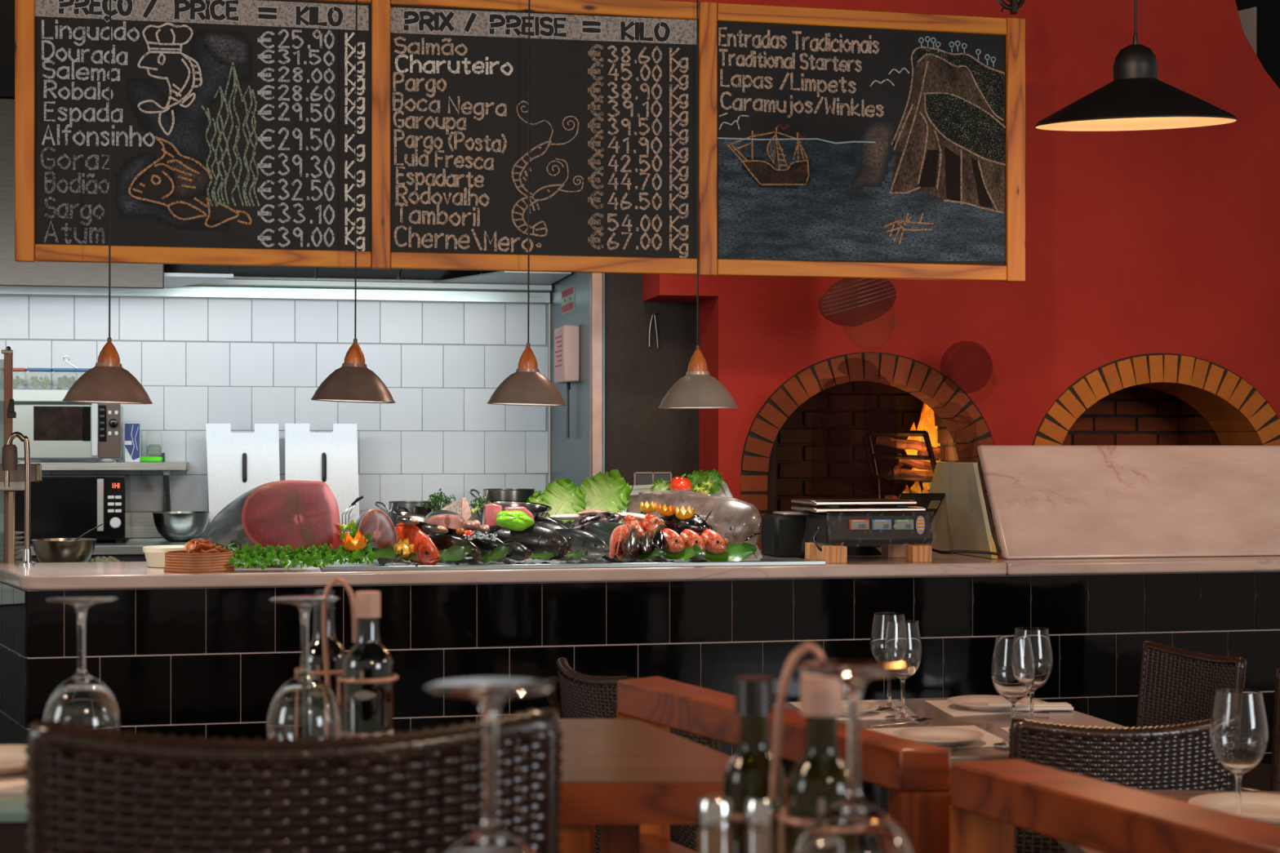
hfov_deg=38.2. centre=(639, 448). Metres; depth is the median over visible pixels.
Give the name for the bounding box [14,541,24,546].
plate
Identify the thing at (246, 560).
lettuce leaf
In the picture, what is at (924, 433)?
rack
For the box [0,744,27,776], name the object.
dinner plate
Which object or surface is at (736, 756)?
stand
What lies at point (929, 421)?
flame
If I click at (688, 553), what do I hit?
lettuce leaf
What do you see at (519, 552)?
fish
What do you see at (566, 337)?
box
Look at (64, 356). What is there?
clip
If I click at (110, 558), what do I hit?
chopped onion
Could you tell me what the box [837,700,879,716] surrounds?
dinner plate
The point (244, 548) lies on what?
lettuce leaf
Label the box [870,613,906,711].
wine glass
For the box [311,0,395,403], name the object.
pendant lamp
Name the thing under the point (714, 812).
salt shaker
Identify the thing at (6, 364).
glass screen
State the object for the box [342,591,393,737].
oil bottle
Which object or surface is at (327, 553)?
lettuce leaf
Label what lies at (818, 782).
oil bottle
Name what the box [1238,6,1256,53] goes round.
board
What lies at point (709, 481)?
lettuce leaf
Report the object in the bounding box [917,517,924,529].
print
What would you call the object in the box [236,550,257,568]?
lettuce leaf
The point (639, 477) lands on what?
wall socket
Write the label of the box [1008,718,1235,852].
wicker chair
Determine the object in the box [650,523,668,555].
fish
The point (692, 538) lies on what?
scorpionfish
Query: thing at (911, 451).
flame
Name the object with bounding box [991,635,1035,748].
wine glass
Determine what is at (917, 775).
wooden bench
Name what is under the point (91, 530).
spoon
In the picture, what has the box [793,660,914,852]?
wine glass
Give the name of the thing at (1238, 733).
wine glass
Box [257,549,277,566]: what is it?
lettuce leaf
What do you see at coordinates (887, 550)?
wooden block
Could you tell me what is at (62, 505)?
microwave oven
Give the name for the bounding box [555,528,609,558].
fish
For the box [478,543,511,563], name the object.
lettuce leaf
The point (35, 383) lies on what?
glass jar
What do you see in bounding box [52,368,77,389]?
glass jar
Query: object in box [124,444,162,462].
tub
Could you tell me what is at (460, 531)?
cherry tomato
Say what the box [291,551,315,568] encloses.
lettuce leaf
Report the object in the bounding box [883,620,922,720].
wine glass
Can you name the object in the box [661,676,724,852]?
wicker chair
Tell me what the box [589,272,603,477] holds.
trim
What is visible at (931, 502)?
screen
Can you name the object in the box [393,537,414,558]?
lemon
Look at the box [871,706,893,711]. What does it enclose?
fork
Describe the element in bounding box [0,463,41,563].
rack
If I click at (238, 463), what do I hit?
guard
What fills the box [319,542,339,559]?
lettuce leaf
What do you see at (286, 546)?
lettuce leaf
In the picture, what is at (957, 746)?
knife
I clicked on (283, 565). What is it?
lettuce leaf
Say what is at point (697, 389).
pendant lamp
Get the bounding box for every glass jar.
[13,368,27,388]
[26,368,53,388]
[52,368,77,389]
[75,368,91,372]
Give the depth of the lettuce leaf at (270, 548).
5.48 m
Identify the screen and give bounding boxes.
[0,346,13,563]
[847,493,945,555]
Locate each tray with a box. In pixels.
[319,552,826,572]
[392,511,479,537]
[472,500,551,520]
[618,480,762,560]
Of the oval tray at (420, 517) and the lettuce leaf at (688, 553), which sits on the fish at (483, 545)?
the oval tray at (420, 517)
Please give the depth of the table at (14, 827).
1.84 m
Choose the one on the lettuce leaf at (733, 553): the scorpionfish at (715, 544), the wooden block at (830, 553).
the scorpionfish at (715, 544)
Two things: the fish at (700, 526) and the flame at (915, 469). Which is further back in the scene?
the flame at (915, 469)
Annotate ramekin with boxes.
[142,545,184,568]
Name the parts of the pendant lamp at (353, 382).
lamp shade, cord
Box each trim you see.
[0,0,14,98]
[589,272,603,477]
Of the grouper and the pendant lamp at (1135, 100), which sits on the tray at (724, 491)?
the grouper
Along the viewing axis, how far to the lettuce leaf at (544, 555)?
5.65 m
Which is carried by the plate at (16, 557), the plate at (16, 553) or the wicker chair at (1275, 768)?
the plate at (16, 553)
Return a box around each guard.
[205,423,279,522]
[284,423,359,533]
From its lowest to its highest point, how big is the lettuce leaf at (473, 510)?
0.029 m
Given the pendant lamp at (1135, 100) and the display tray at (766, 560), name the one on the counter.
the display tray at (766, 560)
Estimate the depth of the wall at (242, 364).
8.44 m
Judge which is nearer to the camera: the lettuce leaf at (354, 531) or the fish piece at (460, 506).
the lettuce leaf at (354, 531)
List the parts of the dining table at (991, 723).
leg, leg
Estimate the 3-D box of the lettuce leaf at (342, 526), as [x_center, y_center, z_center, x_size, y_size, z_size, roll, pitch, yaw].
[-0.890,0.233,5.628,0.058,0.036,0.038,0,0,-12]
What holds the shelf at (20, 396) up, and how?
attached to the wall at (242, 364)
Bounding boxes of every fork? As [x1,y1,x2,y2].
[867,717,933,727]
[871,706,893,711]
[972,708,1049,713]
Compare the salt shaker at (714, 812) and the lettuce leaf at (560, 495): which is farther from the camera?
the lettuce leaf at (560, 495)
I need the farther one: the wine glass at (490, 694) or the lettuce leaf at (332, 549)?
the lettuce leaf at (332, 549)
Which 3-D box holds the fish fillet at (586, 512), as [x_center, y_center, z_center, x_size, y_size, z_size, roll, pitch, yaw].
[-0.148,0.205,5.939,0.110,0.022,0.039,0,0,-12]
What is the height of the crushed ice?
0.078 m
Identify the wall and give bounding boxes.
[0,265,548,538]
[604,273,776,523]
[642,0,1279,548]
[1235,0,1279,88]
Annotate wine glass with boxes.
[42,595,120,731]
[266,595,342,741]
[425,677,555,852]
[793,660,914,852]
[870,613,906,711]
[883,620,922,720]
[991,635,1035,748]
[1013,626,1053,720]
[1208,688,1267,816]
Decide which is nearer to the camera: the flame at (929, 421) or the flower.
the flower
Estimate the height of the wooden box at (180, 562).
0.058 m
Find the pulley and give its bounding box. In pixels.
[997,0,1024,14]
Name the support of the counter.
on the floor
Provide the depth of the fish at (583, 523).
5.90 m
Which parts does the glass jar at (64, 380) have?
lid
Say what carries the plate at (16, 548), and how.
on the plate at (16, 553)
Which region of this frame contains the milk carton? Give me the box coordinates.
[124,422,140,462]
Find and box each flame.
[902,488,909,493]
[905,425,918,455]
[910,482,921,493]
[911,459,924,471]
[917,404,937,462]
[922,469,931,489]
[924,426,940,462]
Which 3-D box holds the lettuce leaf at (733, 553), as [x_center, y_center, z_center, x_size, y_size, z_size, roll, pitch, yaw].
[0.280,0.322,5.737,0.170,0.061,0.049,0,0,20]
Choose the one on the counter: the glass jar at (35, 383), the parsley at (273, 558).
the parsley at (273, 558)
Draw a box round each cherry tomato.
[456,528,464,535]
[463,529,473,537]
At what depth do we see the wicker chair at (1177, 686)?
4.69 m
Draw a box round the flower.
[342,529,366,551]
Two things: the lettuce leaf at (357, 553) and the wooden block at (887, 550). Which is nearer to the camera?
the lettuce leaf at (357, 553)
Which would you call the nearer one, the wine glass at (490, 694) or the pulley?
the wine glass at (490, 694)
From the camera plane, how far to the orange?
5.84 m
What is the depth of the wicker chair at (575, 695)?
4.21 m
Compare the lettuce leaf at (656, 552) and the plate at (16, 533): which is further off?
the plate at (16, 533)
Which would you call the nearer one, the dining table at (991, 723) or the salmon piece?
the dining table at (991, 723)
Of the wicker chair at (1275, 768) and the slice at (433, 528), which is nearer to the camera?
the wicker chair at (1275, 768)
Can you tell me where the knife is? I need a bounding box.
[948,744,962,751]
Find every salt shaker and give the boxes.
[697,795,733,852]
[744,795,780,852]
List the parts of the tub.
lid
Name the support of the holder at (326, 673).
on the table at (14, 827)
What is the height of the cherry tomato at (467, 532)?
0.025 m
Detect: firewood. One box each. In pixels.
[873,435,926,452]
[883,494,897,498]
[884,462,903,480]
[893,467,933,482]
[895,453,933,471]
[916,446,941,460]
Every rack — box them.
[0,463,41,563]
[862,430,936,547]
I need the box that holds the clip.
[62,355,77,368]
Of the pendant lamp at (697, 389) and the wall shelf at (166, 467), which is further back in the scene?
the wall shelf at (166, 467)
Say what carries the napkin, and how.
on the placemat at (952, 709)
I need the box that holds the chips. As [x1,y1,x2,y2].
[462,515,706,541]
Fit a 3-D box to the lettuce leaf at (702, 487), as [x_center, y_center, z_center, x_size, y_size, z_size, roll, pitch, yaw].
[0.198,0.128,6.171,0.042,0.031,0.028,0,0,-12]
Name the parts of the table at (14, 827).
glass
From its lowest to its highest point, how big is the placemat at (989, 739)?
0.001 m
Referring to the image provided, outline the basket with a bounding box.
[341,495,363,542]
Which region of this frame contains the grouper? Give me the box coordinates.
[626,489,761,556]
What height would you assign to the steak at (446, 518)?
0.062 m
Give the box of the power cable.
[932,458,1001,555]
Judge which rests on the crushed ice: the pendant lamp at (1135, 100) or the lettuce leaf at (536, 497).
the lettuce leaf at (536, 497)
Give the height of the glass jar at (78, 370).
0.091 m
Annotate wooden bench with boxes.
[616,676,951,852]
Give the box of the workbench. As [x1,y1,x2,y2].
[16,537,369,562]
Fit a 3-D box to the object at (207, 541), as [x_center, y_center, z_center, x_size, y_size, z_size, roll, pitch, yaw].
[-1.290,0.278,5.463,0.036,0.027,0.057,0,0,-3]
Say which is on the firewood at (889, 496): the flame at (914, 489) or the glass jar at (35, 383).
the flame at (914, 489)
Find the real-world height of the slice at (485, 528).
0.024 m
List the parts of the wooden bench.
post, rail, rail, post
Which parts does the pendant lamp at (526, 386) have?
lamp shade, cord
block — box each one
[482,502,502,527]
[502,506,534,523]
[804,542,826,559]
[822,545,847,564]
[881,544,906,557]
[906,544,932,562]
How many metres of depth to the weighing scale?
5.91 m
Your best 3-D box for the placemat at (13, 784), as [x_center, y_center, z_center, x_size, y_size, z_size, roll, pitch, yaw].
[-0.760,0.359,2.045,0.280,0.001,0.230,0,0,0]
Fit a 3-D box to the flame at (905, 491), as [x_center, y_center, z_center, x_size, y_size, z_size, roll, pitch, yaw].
[1.175,0.194,8.177,0.035,0.070,0.012,0,0,-12]
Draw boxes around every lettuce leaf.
[212,540,240,553]
[227,553,252,568]
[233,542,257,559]
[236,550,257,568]
[241,543,264,559]
[249,555,269,570]
[253,543,274,559]
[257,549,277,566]
[261,545,284,559]
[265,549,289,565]
[275,544,297,557]
[279,551,304,569]
[285,545,307,561]
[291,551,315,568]
[294,544,317,556]
[297,547,321,567]
[306,544,328,557]
[311,551,333,567]
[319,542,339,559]
[325,549,345,564]
[329,544,351,555]
[332,547,356,564]
[338,519,356,530]
[338,528,346,540]
[339,550,366,564]
[346,523,352,532]
[349,526,372,542]
[351,542,370,555]
[351,545,375,564]
[371,546,403,559]
[395,552,417,560]
[437,545,471,563]
[470,505,479,514]
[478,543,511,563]
[526,489,551,518]
[530,549,559,559]
[541,477,586,523]
[564,550,587,558]
[571,469,633,512]
[635,547,665,560]
[650,477,671,492]
[664,544,703,560]
[687,469,706,492]
[693,484,705,491]
[697,468,723,494]
[697,488,709,494]
[701,477,712,488]
[704,542,756,561]
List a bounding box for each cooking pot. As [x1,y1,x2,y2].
[374,501,438,534]
[396,506,435,534]
[469,488,534,533]
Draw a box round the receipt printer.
[761,511,845,558]
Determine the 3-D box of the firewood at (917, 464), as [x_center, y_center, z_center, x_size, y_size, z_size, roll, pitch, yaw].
[1.237,0.067,8.242,0.209,0.090,0.040,0,0,-24]
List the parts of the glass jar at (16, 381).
lid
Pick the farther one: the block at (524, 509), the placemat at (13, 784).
the block at (524, 509)
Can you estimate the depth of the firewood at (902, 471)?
8.22 m
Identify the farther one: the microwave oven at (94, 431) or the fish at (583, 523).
the microwave oven at (94, 431)
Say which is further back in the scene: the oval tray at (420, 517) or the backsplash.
the backsplash
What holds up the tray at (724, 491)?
on the crushed ice
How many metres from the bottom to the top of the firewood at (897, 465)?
0.118 m
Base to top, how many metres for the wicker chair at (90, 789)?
0.836 m
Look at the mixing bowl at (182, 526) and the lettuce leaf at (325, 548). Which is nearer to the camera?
the lettuce leaf at (325, 548)
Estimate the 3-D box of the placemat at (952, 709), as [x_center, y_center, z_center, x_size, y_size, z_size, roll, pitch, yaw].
[0.747,0.549,3.936,0.264,0.001,0.236,0,0,-12]
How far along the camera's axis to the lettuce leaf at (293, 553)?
5.49 m
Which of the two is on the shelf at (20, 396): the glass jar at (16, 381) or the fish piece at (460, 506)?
the glass jar at (16, 381)
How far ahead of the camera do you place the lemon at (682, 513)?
5.83 m
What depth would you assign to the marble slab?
6.21 m
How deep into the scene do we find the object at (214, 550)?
5.39 m
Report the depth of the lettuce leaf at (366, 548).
5.54 m
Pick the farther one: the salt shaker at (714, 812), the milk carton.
the milk carton
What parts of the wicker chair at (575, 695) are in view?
armrest, seat, armrest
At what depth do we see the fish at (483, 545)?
5.71 m
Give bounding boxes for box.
[164,550,234,573]
[554,324,579,438]
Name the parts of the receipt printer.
paper lid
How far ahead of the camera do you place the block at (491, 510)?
5.81 m
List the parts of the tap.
valve lever, spout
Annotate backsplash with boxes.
[127,510,482,537]
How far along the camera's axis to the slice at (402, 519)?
5.62 m
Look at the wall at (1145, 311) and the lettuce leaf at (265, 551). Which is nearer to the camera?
the lettuce leaf at (265, 551)
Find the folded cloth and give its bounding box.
[99,458,115,462]
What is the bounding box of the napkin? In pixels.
[986,702,1073,711]
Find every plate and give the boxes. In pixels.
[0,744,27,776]
[14,531,24,536]
[14,536,24,541]
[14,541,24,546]
[14,546,24,551]
[14,551,22,555]
[14,555,22,560]
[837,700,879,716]
[893,727,985,746]
[946,694,1030,711]
[1188,792,1279,825]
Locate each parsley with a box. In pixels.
[420,488,456,511]
[469,496,489,509]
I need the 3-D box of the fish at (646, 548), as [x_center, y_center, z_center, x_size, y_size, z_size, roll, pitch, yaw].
[0.017,0.288,5.817,0.053,0.082,0.281,0,0,-4]
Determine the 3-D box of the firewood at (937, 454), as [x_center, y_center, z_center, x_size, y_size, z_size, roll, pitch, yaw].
[1.343,0.024,8.274,0.202,0.081,0.061,0,0,-18]
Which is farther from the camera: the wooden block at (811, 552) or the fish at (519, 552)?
the wooden block at (811, 552)
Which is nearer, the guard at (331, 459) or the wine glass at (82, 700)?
the wine glass at (82, 700)
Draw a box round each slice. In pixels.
[396,515,418,524]
[422,523,448,533]
[462,520,480,529]
[476,524,489,532]
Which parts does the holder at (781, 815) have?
handle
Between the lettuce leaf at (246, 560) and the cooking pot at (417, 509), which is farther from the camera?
the cooking pot at (417, 509)
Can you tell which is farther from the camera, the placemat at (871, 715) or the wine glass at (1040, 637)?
the placemat at (871, 715)
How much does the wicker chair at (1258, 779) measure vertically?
0.801 m
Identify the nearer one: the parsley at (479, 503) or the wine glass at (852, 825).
the wine glass at (852, 825)
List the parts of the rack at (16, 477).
post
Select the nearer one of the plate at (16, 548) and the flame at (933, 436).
the plate at (16, 548)
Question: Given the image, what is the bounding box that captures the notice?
[561,284,574,315]
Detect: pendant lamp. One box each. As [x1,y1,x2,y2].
[62,0,152,404]
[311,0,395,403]
[487,0,566,406]
[657,0,738,408]
[1035,0,1237,131]
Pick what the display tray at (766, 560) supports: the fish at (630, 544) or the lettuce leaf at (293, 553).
the fish at (630, 544)
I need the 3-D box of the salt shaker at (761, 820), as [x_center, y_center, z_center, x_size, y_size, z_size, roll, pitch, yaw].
[0.087,0.299,1.310,0.026,0.107,0.026,0,0,-12]
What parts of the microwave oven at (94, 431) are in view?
door, door handle, control panel, knob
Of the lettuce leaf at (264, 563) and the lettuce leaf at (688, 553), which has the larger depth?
the lettuce leaf at (688, 553)
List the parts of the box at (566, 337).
notice plate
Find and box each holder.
[294,577,398,709]
[733,642,826,852]
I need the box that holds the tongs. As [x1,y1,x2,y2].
[648,311,658,347]
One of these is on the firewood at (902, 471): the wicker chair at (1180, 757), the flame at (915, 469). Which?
the flame at (915, 469)
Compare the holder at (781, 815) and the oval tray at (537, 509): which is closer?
the holder at (781, 815)
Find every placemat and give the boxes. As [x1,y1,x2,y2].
[0,772,28,793]
[789,699,915,719]
[868,725,1007,748]
[924,698,1040,716]
[1000,727,1009,733]
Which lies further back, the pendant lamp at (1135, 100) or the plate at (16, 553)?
the plate at (16, 553)
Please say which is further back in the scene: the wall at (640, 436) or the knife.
the wall at (640, 436)
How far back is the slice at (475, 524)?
5.67 m
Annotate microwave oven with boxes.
[13,403,123,462]
[13,474,130,543]
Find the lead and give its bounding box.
[813,526,822,551]
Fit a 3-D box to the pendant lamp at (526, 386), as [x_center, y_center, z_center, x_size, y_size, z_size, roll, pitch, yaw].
[-0.322,-1.218,5.720,0.246,2.164,0.246,2,0,-12]
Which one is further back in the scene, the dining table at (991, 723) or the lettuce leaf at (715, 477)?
the lettuce leaf at (715, 477)
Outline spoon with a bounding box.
[75,523,102,540]
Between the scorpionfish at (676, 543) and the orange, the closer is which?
the scorpionfish at (676, 543)
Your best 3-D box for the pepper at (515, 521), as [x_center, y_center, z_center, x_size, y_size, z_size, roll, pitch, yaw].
[-0.390,0.225,5.768,0.120,0.066,0.071,0,0,-7]
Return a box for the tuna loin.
[204,480,342,562]
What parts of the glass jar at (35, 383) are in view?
lid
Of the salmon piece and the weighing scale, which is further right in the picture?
the weighing scale
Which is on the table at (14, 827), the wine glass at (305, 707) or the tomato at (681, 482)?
the wine glass at (305, 707)
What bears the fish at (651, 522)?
on the fish at (658, 539)
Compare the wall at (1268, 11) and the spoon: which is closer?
the spoon
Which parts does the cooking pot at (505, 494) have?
handle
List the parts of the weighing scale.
weighing plate, plate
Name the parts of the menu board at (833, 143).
rail, blackboard panel, rail, rail, rail, blackboard panel, rail, blackboard panel, rail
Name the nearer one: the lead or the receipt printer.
the lead
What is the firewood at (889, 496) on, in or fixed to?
on the bed
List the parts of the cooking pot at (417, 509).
handle, pot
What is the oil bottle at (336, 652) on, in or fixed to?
in the holder at (326, 673)
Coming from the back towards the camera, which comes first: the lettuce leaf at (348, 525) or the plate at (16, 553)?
the plate at (16, 553)
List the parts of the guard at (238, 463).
handle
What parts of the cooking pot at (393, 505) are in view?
handle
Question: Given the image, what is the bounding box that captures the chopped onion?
[89,555,123,562]
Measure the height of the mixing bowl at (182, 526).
0.125 m
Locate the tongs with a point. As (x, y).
(655, 313)
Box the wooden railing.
[950,759,1279,852]
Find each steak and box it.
[355,507,398,549]
[424,510,465,528]
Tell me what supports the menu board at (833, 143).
hanging from the wire
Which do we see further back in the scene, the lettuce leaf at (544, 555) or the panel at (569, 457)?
the panel at (569, 457)
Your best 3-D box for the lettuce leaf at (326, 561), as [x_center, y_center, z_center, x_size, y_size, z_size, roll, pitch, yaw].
[-0.935,0.329,5.448,0.065,0.050,0.047,0,0,-12]
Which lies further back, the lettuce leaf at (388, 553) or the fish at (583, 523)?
the fish at (583, 523)
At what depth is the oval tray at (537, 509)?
6.00 m
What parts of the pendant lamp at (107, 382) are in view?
lamp shade, cord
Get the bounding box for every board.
[14,0,1025,282]
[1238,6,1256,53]
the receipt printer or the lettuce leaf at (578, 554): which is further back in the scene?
the receipt printer
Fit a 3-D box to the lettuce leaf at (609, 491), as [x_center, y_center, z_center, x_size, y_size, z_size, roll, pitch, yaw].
[-0.129,0.162,6.109,0.206,0.187,0.092,0,0,-12]
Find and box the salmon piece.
[586,521,628,559]
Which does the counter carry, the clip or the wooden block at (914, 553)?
the wooden block at (914, 553)
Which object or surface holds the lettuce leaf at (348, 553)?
on the display tray at (766, 560)
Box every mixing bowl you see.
[31,537,97,562]
[151,511,210,542]
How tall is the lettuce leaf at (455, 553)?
0.056 m
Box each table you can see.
[0,793,29,852]
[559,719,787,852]
[773,695,1126,852]
[1055,789,1279,852]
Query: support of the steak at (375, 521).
on the crushed ice
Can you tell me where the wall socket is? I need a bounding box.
[633,471,671,485]
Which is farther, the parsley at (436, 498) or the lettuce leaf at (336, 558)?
the parsley at (436, 498)
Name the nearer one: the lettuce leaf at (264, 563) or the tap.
the lettuce leaf at (264, 563)
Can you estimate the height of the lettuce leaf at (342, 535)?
0.045 m
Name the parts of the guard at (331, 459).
handle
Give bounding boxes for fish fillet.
[549,513,584,519]
[577,509,605,515]
[616,512,663,521]
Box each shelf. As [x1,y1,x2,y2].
[13,389,89,403]
[17,453,189,511]
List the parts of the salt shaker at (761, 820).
shaker glass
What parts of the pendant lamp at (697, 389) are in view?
cord, lamp shade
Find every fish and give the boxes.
[373,507,440,565]
[428,530,505,552]
[428,534,482,562]
[487,523,571,559]
[491,501,568,529]
[503,539,532,560]
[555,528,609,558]
[568,511,623,530]
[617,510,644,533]
[621,526,642,558]
[638,513,667,533]
[640,511,712,536]
[640,528,653,555]
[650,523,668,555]
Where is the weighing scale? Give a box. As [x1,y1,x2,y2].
[791,498,932,545]
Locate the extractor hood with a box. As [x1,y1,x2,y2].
[0,97,571,304]
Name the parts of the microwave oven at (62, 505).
door, door handle, control panel, knob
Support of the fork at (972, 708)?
on the placemat at (952, 709)
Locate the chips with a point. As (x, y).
(483, 537)
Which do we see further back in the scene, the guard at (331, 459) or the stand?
the guard at (331, 459)
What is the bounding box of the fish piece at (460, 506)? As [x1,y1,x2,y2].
[440,497,471,520]
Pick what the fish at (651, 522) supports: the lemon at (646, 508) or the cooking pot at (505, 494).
the lemon at (646, 508)
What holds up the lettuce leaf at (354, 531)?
on the flower
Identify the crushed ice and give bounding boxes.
[373,533,711,565]
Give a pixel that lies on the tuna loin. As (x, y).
(295, 513)
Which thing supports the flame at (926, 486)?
on the firewood at (902, 471)
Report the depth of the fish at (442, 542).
5.64 m
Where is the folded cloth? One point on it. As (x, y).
(104, 460)
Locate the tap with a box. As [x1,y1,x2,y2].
[1,399,35,565]
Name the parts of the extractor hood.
panel, corner plate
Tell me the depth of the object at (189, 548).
5.40 m
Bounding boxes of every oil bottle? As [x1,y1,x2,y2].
[300,590,346,716]
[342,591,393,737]
[723,675,785,852]
[786,673,848,852]
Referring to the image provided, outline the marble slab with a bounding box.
[977,444,1279,559]
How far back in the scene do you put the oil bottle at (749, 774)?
1.35 m
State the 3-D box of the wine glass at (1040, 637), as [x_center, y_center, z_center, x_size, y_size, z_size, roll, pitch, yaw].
[0.757,0.448,3.576,0.080,0.200,0.080,0,0,-12]
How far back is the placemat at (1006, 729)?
3.62 m
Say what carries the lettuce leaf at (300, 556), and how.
on the lettuce leaf at (326, 561)
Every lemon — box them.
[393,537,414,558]
[640,501,657,513]
[675,504,695,519]
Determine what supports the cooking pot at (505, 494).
on the workbench
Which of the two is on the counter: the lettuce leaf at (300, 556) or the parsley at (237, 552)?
the parsley at (237, 552)
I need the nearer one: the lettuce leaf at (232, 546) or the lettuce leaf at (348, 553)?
the lettuce leaf at (348, 553)
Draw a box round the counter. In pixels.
[0,546,1279,810]
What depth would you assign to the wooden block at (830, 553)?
5.80 m
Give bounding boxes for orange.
[657,503,675,516]
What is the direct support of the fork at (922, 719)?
on the dining table at (991, 723)
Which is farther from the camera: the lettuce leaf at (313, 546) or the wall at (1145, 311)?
the wall at (1145, 311)
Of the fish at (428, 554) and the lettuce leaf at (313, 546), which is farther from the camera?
the fish at (428, 554)
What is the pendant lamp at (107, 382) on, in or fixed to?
hanging from the ceiling
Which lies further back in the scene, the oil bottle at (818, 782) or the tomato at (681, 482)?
the tomato at (681, 482)
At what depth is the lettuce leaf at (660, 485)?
6.19 m
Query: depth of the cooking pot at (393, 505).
8.00 m
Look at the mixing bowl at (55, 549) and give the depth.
6.34 m
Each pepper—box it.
[495,510,533,531]
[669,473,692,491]
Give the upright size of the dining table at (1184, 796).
0.750 m
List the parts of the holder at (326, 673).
handle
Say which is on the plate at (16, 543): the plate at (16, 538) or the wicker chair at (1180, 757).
the plate at (16, 538)
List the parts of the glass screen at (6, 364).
glass pane, post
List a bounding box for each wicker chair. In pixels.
[24,707,563,852]
[544,657,635,852]
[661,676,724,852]
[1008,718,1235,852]
[1134,640,1247,728]
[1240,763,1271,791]
[1269,668,1279,791]
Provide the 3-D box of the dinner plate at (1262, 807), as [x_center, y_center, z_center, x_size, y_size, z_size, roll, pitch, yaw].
[0.927,0.540,2.759,0.210,0.016,0.210,0,0,-12]
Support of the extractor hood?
attached to the wall at (242, 364)
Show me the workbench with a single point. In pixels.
(129, 549)
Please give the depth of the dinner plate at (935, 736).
3.48 m
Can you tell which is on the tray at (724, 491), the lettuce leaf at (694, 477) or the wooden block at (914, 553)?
the lettuce leaf at (694, 477)
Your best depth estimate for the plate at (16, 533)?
6.02 m
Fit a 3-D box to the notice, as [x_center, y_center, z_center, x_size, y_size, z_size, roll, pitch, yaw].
[-0.320,-0.658,8.180,0.007,0.108,0.322,0,0,-12]
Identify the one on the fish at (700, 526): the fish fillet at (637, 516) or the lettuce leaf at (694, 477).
the fish fillet at (637, 516)
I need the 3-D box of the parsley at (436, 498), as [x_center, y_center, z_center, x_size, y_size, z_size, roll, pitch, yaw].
[-0.635,0.167,5.894,0.127,0.084,0.052,0,0,-12]
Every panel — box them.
[550,272,604,528]
[927,462,997,559]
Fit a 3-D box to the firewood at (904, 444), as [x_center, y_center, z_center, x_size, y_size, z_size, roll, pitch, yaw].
[1.156,-0.023,8.204,0.242,0.079,0.044,0,0,-12]
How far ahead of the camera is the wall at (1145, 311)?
7.78 m
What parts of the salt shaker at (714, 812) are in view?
shaker glass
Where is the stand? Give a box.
[725,754,739,773]
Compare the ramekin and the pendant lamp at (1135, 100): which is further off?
the ramekin
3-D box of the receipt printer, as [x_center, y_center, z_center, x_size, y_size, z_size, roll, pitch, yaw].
[0.544,0.284,6.141,0.249,0.152,0.180,0,0,-12]
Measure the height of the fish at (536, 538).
0.144 m
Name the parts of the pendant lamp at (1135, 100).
cord, lamp shade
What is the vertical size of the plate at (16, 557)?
0.014 m
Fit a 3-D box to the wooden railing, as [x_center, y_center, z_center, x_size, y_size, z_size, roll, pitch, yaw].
[0.571,0.700,1.664,0.103,0.700,1.042,0,0,-23]
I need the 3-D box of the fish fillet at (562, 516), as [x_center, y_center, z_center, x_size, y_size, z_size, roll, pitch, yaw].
[-0.211,0.218,5.948,0.160,0.021,0.040,0,0,-12]
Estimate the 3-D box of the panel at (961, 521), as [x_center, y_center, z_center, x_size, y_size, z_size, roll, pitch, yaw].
[1.081,0.203,6.383,0.023,0.313,0.727,0,0,-12]
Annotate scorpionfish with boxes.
[662,528,686,553]
[680,528,706,551]
[700,528,728,554]
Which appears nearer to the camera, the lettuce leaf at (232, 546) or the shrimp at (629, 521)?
the lettuce leaf at (232, 546)
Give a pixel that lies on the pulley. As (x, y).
(1014, 5)

